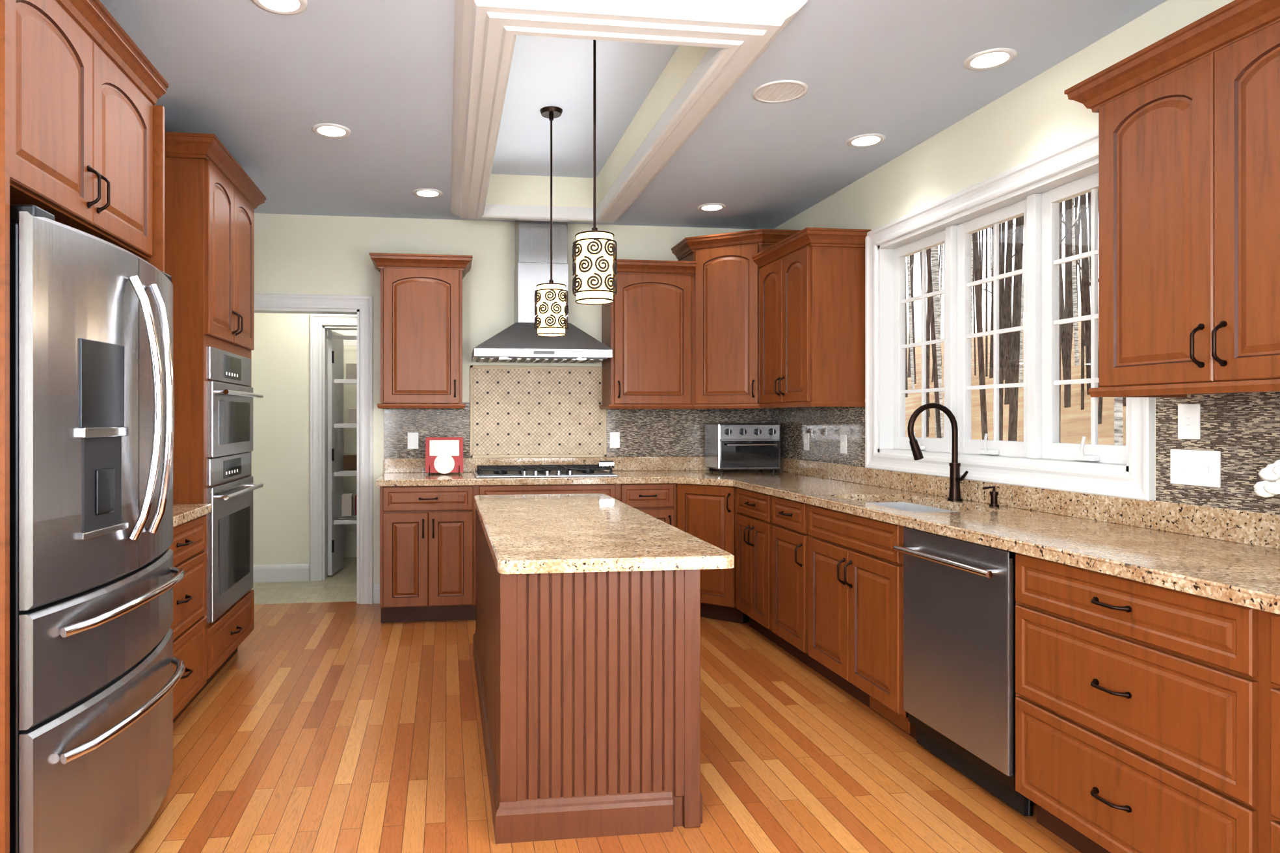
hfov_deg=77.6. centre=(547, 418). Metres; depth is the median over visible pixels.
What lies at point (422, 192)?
recessed light
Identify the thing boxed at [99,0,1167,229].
ceiling
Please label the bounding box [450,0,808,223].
molding
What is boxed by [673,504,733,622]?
base cabinet
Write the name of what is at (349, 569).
floor
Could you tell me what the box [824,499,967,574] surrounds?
sink
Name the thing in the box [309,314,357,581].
door frame
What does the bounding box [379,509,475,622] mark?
base cabinet
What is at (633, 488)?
countertop
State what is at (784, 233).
upper cabinet
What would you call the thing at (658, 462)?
backsplash
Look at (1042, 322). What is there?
window unit
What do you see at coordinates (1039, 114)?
wall
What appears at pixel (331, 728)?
floor
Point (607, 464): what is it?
train
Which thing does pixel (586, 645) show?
kitchen island
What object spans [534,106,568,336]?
pendant light
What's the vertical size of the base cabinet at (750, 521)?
0.875 m
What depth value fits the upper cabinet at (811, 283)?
4.58 m
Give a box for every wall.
[251,312,309,565]
[254,213,754,603]
[327,330,357,558]
[772,0,1234,500]
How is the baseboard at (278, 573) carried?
attached to the wall at (280, 384)
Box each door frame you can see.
[254,293,373,604]
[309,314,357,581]
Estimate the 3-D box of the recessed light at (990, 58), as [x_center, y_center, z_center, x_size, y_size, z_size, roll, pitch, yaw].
[1.736,-1.411,3.103,0.183,0.008,0.183,0,0,38]
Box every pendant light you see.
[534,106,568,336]
[572,39,617,305]
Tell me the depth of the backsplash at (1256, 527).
2.92 m
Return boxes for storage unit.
[327,335,357,524]
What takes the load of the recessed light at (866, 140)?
in the ceiling
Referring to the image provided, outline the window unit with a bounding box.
[865,130,1155,501]
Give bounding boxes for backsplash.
[383,455,749,473]
[770,457,1279,548]
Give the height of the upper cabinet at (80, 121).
0.628 m
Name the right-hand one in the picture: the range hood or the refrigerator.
the range hood
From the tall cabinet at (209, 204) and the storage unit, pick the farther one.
the storage unit
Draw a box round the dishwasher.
[893,526,1032,816]
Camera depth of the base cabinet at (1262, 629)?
1.76 m
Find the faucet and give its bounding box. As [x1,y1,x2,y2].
[907,403,973,502]
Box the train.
[597,460,614,468]
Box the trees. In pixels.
[905,189,1125,445]
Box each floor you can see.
[129,601,1081,852]
[251,576,357,604]
[327,557,357,576]
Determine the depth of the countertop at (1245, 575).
2.37 m
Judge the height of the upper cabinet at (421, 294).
0.988 m
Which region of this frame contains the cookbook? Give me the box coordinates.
[425,437,463,475]
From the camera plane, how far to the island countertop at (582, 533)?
2.80 m
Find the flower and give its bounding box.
[1253,459,1279,497]
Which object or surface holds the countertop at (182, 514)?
on the base cabinet at (190, 547)
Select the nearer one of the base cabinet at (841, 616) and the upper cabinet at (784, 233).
the base cabinet at (841, 616)
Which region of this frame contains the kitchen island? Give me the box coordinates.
[472,501,702,844]
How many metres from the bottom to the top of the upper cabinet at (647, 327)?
0.988 m
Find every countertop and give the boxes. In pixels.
[0,502,210,533]
[375,469,920,509]
[474,493,734,576]
[806,494,1279,616]
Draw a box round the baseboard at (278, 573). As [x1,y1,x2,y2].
[253,563,309,582]
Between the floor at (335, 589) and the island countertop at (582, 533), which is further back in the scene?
the floor at (335, 589)
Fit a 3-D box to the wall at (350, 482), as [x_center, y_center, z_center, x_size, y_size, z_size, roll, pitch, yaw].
[-1.822,-0.061,7.453,1.580,2.710,0.150,0,0,-7]
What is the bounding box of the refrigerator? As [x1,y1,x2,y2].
[9,204,184,852]
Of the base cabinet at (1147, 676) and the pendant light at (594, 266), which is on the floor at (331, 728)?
the base cabinet at (1147, 676)
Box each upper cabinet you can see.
[0,0,161,265]
[377,253,465,408]
[598,259,692,408]
[676,229,803,408]
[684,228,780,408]
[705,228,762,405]
[757,227,868,405]
[1084,0,1279,395]
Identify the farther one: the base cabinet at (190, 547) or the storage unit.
the storage unit
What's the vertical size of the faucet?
0.453 m
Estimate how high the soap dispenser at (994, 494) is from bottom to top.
0.090 m
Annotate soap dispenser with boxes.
[982,485,999,507]
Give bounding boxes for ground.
[905,321,1125,445]
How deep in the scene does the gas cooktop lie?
5.21 m
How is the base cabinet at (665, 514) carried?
on the floor at (331, 728)
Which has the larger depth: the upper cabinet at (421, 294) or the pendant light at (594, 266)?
the upper cabinet at (421, 294)
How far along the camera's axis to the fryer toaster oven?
5.53 m
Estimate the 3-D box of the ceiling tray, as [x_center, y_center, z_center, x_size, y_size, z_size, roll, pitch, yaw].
[0.107,-1.541,4.022,0.795,0.250,2.510,0,0,-7]
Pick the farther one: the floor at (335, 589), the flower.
the floor at (335, 589)
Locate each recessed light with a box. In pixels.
[251,0,307,14]
[312,123,350,137]
[413,188,442,197]
[697,203,725,211]
[846,133,885,146]
[963,48,1017,70]
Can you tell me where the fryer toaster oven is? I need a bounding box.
[704,422,780,472]
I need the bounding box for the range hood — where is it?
[471,220,612,363]
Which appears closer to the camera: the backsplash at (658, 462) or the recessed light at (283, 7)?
the recessed light at (283, 7)
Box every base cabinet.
[0,515,210,793]
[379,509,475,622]
[633,507,673,526]
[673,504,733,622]
[733,504,767,638]
[767,504,903,681]
[1015,554,1246,852]
[1246,608,1279,852]
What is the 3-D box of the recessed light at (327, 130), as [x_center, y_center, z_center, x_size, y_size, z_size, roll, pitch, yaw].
[-1.062,-1.411,3.872,0.183,0.008,0.183,0,0,38]
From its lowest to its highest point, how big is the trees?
27.342 m
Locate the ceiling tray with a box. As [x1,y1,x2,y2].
[485,35,710,208]
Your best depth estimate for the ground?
21.09 m
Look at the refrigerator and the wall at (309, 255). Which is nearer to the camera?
the refrigerator
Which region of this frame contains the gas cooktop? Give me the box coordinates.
[472,464,618,478]
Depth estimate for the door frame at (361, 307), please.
5.51 m
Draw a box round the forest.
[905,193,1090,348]
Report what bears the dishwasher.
on the floor at (331, 728)
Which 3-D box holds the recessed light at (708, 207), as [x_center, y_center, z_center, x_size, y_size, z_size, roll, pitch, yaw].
[1.094,-1.411,5.273,0.183,0.008,0.183,0,0,38]
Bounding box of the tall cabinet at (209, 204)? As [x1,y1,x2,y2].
[153,132,260,680]
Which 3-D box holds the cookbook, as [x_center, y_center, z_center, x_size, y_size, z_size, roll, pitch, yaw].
[-0.705,0.252,5.369,0.254,0.251,0.176,0,0,-7]
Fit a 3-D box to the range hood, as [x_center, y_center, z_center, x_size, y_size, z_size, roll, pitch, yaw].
[-0.058,-0.905,5.434,0.920,1.017,0.502,0,0,-7]
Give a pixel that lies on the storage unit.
(350, 462)
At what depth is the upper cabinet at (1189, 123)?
2.20 m

